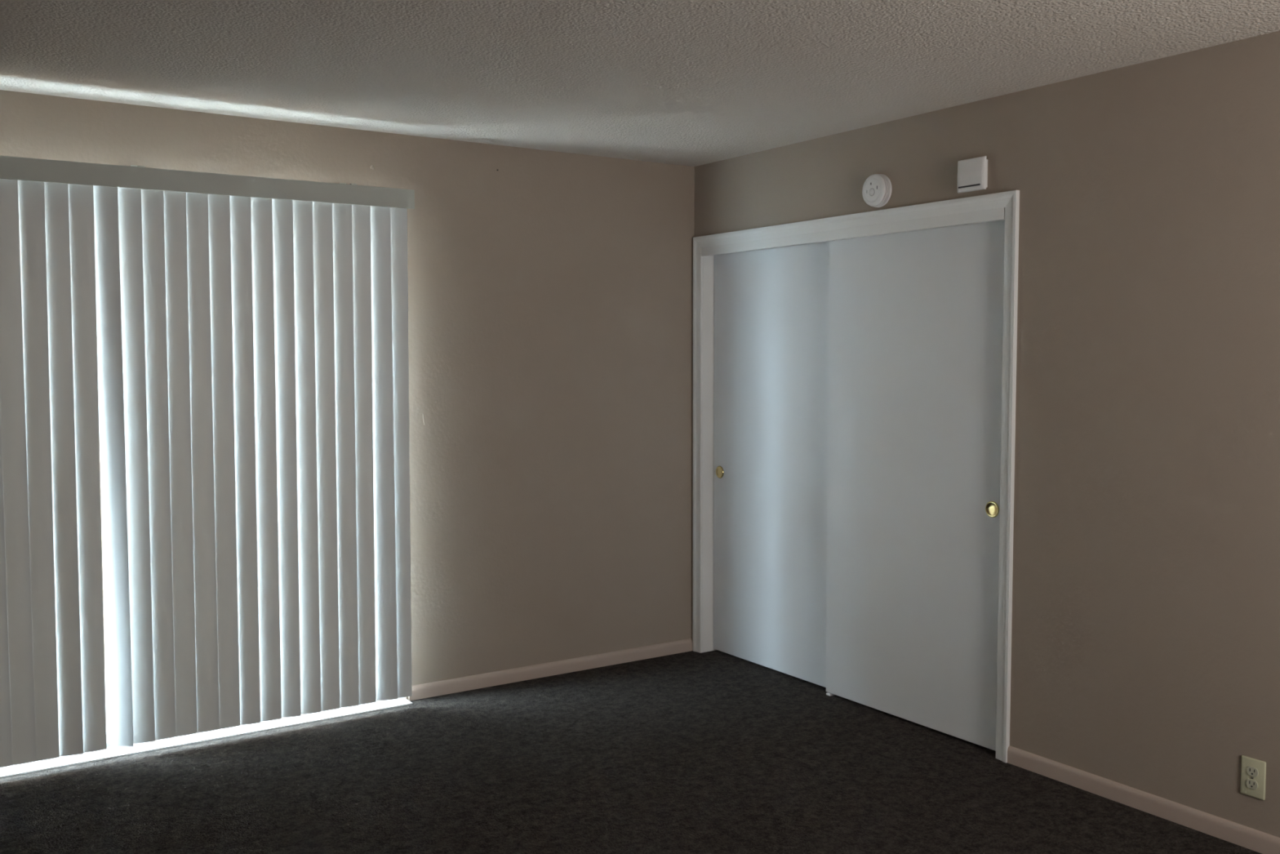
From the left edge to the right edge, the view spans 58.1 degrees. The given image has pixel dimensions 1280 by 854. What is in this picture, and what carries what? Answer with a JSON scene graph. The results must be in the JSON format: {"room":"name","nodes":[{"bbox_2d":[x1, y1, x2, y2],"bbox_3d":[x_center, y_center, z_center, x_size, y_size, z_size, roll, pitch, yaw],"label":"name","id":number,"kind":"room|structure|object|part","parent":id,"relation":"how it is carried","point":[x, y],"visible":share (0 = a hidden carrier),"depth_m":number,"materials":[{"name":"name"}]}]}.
{"room":"empty bedroom","nodes":[
{"label":"empty bedroom","id":0,"kind":"room"},
{"bbox_2d":[0,89,694,699],"bbox_3d":[-1.972,0.072,4.410,5.560,2.560,0.142,-2,4,-34],"label":"wall","id":1,"kind":"structure","parent":0,"point":[550,293],"depth_m":5.27,"materials":[{"name":"beige paint"}]},
{"bbox_2d":[0,491,412,777],"bbox_3d":[-1.968,0.164,4.377,2.224,2.140,0.210,-2,4,-34],"label":"door","id":2,"kind":"structure","parent":1,"relation":"in","point":[112,751],"depth_m":4.47,"materials":[{"name":"white metal"}]},
{"bbox_3d":[-1.582,0.146,4.717,1.144,2.088,0.030,-2,4,-34],"label":"fixed panel","id":3,"kind":"part","parent":2,"relation":"part of","materials":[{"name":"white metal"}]},
{"bbox_3d":[-2.438,0.185,4.107,1.080,2.088,0.030,-2,4,-34],"label":"sliding panel","id":4,"kind":"part","parent":2,"relation":"part of","materials":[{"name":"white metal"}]},
{"bbox_2d":[0,155,414,767],"bbox_3d":[-1.917,0.107,4.282,2.266,2.165,0.138,-2,4,-34],"label":"vertical blind","id":5,"kind":"object","parent":1,"relation":"attached to","point":[232,350],"visible":1,"depth_m":4.39,"materials":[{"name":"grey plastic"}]},
{"bbox_2d":[408,638,692,700],"bbox_3d":[-0.373,1.136,5.449,1.527,0.062,0.012,-2,4,-34],"label":"baseboard","id":6,"kind":"structure","parent":1,"relation":"attached to","point":[564,666],"depth_m":5.40,"materials":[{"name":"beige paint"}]},
{"bbox_2d":[0,649,1262,853],"bbox_3d":[-0.163,1.416,2.377,6.230,0.120,5.380,-2,4,-34],"label":"floor","id":7,"kind":"structure","parent":0,"point":[713,752],"depth_m":4.01,"materials":[{"name":"grey carpet"}]},
{"bbox_2d":[0,0,1279,166],"bbox_3d":[-0.206,-1.158,2.277,6.230,0.150,5.520,-2,4,-34],"label":"ceiling","id":8,"kind":"structure","parent":0,"point":[682,82],"depth_m":3.65,"materials":[{"name":"beige paint"}]},
{"bbox_2d":[693,31,1279,837],"bbox_3d":[1.817,0.053,3.614,0.130,2.440,5.380,-2,4,-34],"label":"wall","id":9,"kind":"structure","parent":0,"point":[1145,621],"depth_m":3.78,"materials":[{"name":"beige paint"}]},
{"bbox_2d":[713,241,829,687],"bbox_3d":[0.645,0.139,5.417,0.039,2.028,0.947,-2,4,-34],"label":"door","id":10,"kind":"structure","parent":9,"relation":"in","point":[771,331],"depth_m":5.43,"materials":[{"name":"white paint"}]},
{"bbox_3d":[0.398,0.226,5.763,0.005,0.058,0.058,-2,4,-34],"label":"finger pull","id":11,"kind":"part","parent":10,"relation":"part of","materials":[{"name":"gold metal"}]},
{"bbox_2d":[701,207,1004,256],"bbox_3d":[0.869,-0.843,4.976,0.139,0.083,1.833,-2,4,-34],"label":"fascia","id":12,"kind":"object","parent":9,"relation":"attached to","point":[996,214],"visible":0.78,"depth_m":4.76,"materials":[{"name":"white paint"}]},
{"bbox_2d":[692,190,1019,762],"bbox_3d":[0.868,0.144,5.033,0.148,2.089,1.954,-2,4,-34],"label":"door frame","id":13,"kind":"structure","parent":9,"relation":"attached to","point":[1009,200],"depth_m":4.83,"materials":[{"name":"white paint"}]},
{"bbox_2d":[862,173,892,207],"bbox_3d":[0.959,-0.961,4.681,0.047,0.134,0.134,-2,4,-34],"label":"smoke detector","id":14,"kind":"object","parent":9,"relation":"attached to","point":[877,189],"visible":1,"depth_m":4.65,"materials":[{"name":"white plastic"}]},
{"bbox_2d":[826,219,1004,751],"bbox_3d":[1.097,0.185,4.662,0.039,2.028,0.948,-2,4,-34],"label":"door","id":15,"kind":"structure","parent":9,"relation":"in","point":[916,317],"depth_m":4.61,"materials":[{"name":"white paint"}]},
{"bbox_3d":[1.317,0.308,4.309,0.005,0.058,0.058,-2,4,-34],"label":"finger pull","id":16,"kind":"part","parent":15,"relation":"part of","materials":[{"name":"gold metal"}]},
{"bbox_2d":[956,155,987,193],"bbox_3d":[1.235,-0.935,4.275,0.037,0.121,0.130,-2,4,-34],"label":"door chime","id":17,"kind":"object","parent":9,"relation":"attached to","point":[972,173],"visible":1,"depth_m":4.25,"materials":[{"name":"white plastic"}]},
{"bbox_3d":[1.241,-0.935,4.278,0.024,0.103,0.108,-2,4,-34],"label":"plate","id":18,"kind":"part","parent":17,"relation":"part of","materials":[{"name":"white plastic"}]},
{"bbox_2d":[1007,745,1279,853],"bbox_3d":[2.268,1.289,2.885,0.012,0.062,3.283,-2,4,-34],"label":"baseboard","id":19,"kind":"structure","parent":9,"relation":"attached to","point":[1258,841],"depth_m":3.77,"materials":[{"name":"beige paint"}]},
{"bbox_2d":[1240,755,1266,799],"bbox_3d":[1.857,1.063,3.491,0.010,0.118,0.075,-2,4,-34],"label":"wall outlet","id":20,"kind":"object","parent":9,"relation":"attached to","point":[1253,771],"visible":1,"depth_m":3.49,"materials":[{"name":"beige plastic"}]},
{"bbox_2d":[1246,778,1257,789],"bbox_3d":[1.855,1.082,3.490,0.003,0.027,0.034,-2,4,-34],"label":"receptacle","id":21,"kind":"object","parent":20,"relation":"attached to","point":[1251,784],"depth_m":3.49,"materials":[{"name":"grey plastic"}]},
{"bbox_2d":[1246,766,1257,777],"bbox_3d":[1.855,1.043,3.488,0.003,0.027,0.034,-2,4,-34],"label":"receptacle","id":22,"kind":"object","parent":20,"relation":"attached to","point":[1251,771],"depth_m":3.49,"materials":[{"name":"grey plastic"}]},
{"label":"outside","id":23,"kind":"structure","parent":0,"visible":0},
{"bbox_2d":[104,668,376,732],"bbox_3d":[-10.166,1.348,4.442,29.000,0.120,8.860,-2,4,-34],"label":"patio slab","id":24,"kind":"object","parent":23,"point":[105,670],"depth_m":5.16,"materials":[{"name":"concrete"}]},
{"bbox_2d":[99,452,106,669],"bbox_3d":[-2.587,0.496,5.723,7.096,1.394,0.060,-2,4,-34],"label":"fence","id":25,"kind":"object","parent":24,"relation":"on","point":[104,602],"depth_m":5.67,"materials":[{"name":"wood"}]}
]}

